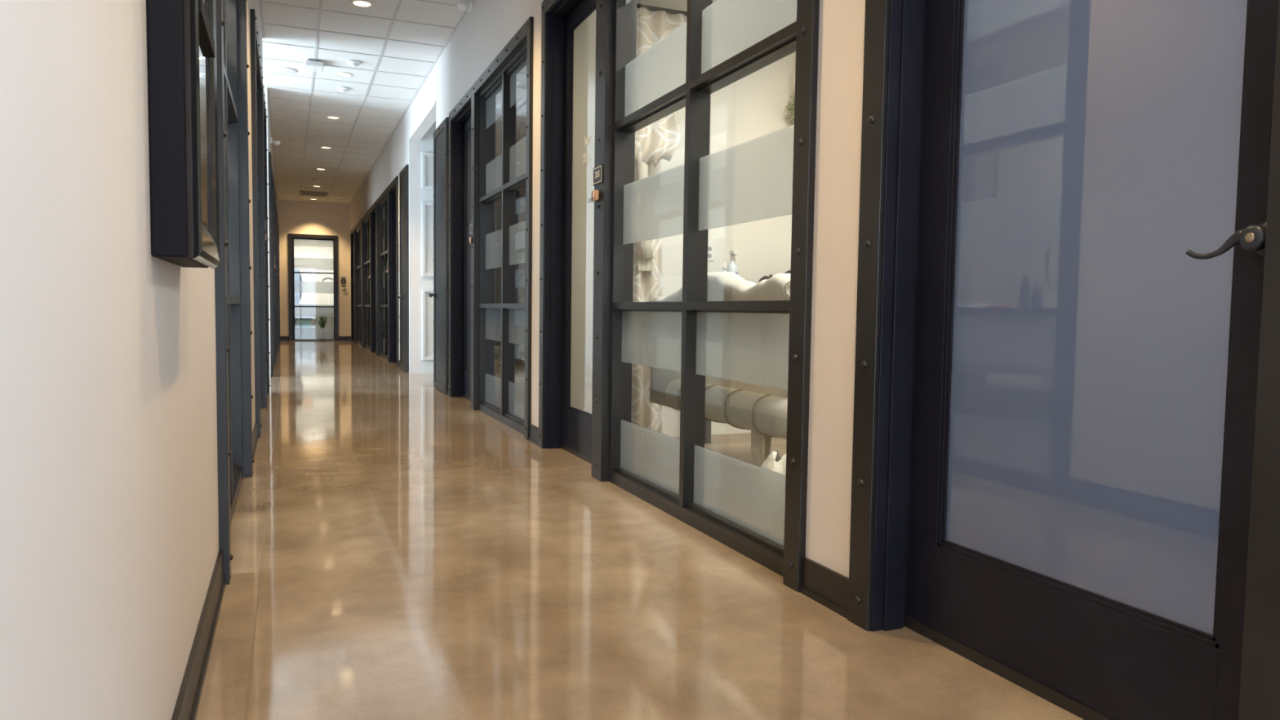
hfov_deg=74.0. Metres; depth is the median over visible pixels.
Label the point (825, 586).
baseboard
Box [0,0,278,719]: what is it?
wall
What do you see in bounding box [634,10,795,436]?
wall
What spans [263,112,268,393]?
door
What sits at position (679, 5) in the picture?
ceiling
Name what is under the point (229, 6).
window
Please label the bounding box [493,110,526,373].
wall
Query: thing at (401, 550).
floor
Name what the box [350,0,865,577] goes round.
wall
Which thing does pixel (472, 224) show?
room sign
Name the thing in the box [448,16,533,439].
door frame
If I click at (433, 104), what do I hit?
trim
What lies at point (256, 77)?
door frame
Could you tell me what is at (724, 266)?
pump bottle
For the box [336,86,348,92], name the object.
smoke detector
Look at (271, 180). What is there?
door frame
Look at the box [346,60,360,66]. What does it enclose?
smoke detector
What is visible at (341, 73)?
recessed light
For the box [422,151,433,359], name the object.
trim
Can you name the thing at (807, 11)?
door frame
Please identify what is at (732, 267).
spray bottle
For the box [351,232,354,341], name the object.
door
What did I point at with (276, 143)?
emergency light
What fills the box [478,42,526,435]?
window
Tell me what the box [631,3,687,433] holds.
curtain
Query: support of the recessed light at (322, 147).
in the ceiling at (397, 44)
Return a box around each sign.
[341,276,346,290]
[470,222,473,234]
[592,164,603,186]
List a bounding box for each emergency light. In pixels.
[269,137,279,145]
[457,1,472,12]
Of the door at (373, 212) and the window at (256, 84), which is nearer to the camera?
the window at (256, 84)
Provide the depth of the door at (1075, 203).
1.82 m
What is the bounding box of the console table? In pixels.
[704,417,711,443]
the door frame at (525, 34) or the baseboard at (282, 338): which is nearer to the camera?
the door frame at (525, 34)
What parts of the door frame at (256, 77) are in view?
post, post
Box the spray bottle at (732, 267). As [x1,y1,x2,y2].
[727,250,738,274]
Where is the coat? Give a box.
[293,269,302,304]
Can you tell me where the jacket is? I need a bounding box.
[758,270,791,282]
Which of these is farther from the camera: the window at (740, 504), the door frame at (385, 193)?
the door frame at (385, 193)
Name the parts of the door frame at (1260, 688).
post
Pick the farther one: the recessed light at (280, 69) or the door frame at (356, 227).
the door frame at (356, 227)
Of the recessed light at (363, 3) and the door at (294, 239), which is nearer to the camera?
the recessed light at (363, 3)
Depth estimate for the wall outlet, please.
5.75 m
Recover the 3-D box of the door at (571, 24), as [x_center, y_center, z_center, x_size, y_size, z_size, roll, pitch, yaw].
[-0.308,-0.735,4.731,0.188,2.609,0.921,-1,4,-22]
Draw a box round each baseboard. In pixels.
[171,366,272,719]
[280,336,350,340]
[350,336,848,618]
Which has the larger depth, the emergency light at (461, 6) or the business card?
the emergency light at (461, 6)
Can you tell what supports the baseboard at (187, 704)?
attached to the wall at (109, 513)
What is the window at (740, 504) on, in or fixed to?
in the wall at (483, 33)
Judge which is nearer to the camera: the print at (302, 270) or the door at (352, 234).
the door at (352, 234)
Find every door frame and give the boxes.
[214,0,253,584]
[249,8,270,438]
[268,151,276,375]
[274,187,279,355]
[277,215,280,349]
[350,218,361,346]
[360,200,377,355]
[376,176,399,367]
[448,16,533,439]
[538,0,819,592]
[847,0,1279,719]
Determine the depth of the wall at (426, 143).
10.92 m
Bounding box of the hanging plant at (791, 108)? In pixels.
[784,70,795,124]
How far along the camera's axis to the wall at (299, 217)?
20.86 m
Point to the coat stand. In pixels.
(295, 316)
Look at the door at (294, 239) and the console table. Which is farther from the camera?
the door at (294, 239)
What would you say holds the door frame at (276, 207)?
attached to the wall at (109, 513)
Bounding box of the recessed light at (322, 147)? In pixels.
[319,146,332,149]
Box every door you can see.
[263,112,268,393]
[288,233,338,340]
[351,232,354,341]
[370,207,375,352]
[389,184,396,362]
[395,164,408,372]
[428,117,448,394]
[451,99,494,399]
[543,0,595,462]
[871,0,1279,719]
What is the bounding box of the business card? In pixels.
[595,190,598,199]
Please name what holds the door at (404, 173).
in the wall at (483, 33)
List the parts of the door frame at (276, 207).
post, post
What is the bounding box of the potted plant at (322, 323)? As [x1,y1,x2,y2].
[311,316,331,328]
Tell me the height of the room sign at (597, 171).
0.088 m
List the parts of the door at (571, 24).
glass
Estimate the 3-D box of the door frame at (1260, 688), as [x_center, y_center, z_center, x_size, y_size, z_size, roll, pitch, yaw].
[1.230,-0.534,0.942,0.168,2.690,2.959,-1,4,-22]
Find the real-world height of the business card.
0.046 m
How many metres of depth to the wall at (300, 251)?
23.68 m
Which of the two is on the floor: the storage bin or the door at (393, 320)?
the storage bin
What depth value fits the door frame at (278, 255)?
18.44 m
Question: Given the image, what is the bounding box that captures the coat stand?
[294,315,296,328]
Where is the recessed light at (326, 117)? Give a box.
[325,115,341,119]
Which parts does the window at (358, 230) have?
glass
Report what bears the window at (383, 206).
in the wall at (483, 33)
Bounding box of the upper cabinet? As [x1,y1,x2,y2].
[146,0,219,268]
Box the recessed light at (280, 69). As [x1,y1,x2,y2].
[274,66,297,73]
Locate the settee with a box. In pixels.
[647,271,790,466]
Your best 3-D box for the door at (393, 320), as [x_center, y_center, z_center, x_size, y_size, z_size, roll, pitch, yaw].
[-3.559,-1.235,12.570,0.188,2.609,1.008,-1,4,-22]
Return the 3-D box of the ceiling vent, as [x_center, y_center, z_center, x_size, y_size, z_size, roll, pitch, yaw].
[-7.382,-3.756,19.201,0.600,0.026,0.600,-1,4,-22]
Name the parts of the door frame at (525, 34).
post, post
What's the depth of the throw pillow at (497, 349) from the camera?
7.90 m
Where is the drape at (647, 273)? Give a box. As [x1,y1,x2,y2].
[631,239,662,433]
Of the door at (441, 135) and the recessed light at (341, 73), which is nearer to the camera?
the door at (441, 135)
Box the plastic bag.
[760,448,786,475]
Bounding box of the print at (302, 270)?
[301,269,311,275]
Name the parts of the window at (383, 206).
glass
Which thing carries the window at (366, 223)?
in the wall at (483, 33)
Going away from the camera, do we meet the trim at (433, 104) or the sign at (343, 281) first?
the trim at (433, 104)
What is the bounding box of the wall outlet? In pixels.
[707,242,714,261]
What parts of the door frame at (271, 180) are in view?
post, post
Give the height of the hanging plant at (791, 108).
0.693 m
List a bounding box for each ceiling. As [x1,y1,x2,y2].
[258,0,474,204]
[515,0,716,111]
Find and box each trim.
[408,101,435,373]
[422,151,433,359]
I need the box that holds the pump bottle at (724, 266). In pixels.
[722,262,726,271]
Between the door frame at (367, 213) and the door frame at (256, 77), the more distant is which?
the door frame at (367, 213)
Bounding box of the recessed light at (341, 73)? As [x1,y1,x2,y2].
[333,71,352,77]
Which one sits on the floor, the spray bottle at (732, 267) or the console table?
the console table
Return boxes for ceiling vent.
[298,191,328,196]
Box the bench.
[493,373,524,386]
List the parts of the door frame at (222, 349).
post, post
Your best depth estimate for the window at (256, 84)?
6.93 m
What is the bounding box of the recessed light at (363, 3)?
[349,0,373,8]
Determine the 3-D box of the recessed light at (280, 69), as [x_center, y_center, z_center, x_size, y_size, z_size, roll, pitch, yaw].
[-3.839,-3.133,9.194,0.230,0.010,0.230,-1,4,-22]
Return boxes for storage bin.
[297,317,311,328]
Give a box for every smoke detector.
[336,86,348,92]
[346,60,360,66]
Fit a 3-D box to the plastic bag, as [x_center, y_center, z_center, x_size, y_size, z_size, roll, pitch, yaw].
[0.606,0.514,3.590,0.217,0.261,0.308,1,3,-4]
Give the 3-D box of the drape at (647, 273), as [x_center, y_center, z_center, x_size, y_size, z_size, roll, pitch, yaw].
[0.039,-0.129,5.419,0.242,1.270,0.059,-1,4,-22]
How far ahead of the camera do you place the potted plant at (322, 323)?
21.48 m
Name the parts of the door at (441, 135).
lever handle, panel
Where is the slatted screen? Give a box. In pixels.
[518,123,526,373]
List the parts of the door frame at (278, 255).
post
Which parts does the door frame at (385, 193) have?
post, post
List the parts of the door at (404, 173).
panel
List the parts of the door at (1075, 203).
glass, lever handle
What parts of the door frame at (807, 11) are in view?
post, post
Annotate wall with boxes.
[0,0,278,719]
[277,200,351,336]
[293,245,333,328]
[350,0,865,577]
[419,120,435,373]
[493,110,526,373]
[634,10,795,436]
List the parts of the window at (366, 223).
glass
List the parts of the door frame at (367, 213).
post, post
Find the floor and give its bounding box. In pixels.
[195,340,1086,719]
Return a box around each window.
[222,0,243,525]
[256,84,261,409]
[355,225,360,345]
[363,215,369,350]
[379,196,387,359]
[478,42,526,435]
[608,0,796,577]
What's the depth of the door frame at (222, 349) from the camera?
2.58 m
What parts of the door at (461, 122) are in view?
glass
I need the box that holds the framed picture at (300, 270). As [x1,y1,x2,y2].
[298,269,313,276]
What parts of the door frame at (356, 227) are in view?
post, post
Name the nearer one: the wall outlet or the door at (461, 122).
the wall outlet
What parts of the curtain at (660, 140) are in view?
rod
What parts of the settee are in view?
backrest, seat, leg, leg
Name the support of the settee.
on the floor
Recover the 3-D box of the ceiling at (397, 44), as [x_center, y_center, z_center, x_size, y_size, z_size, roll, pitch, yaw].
[-4.572,-3.130,8.179,5.269,0.086,26.150,-1,4,-22]
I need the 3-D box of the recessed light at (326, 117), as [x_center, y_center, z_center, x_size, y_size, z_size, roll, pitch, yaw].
[-4.146,-3.274,11.475,0.196,0.011,0.196,-1,4,-22]

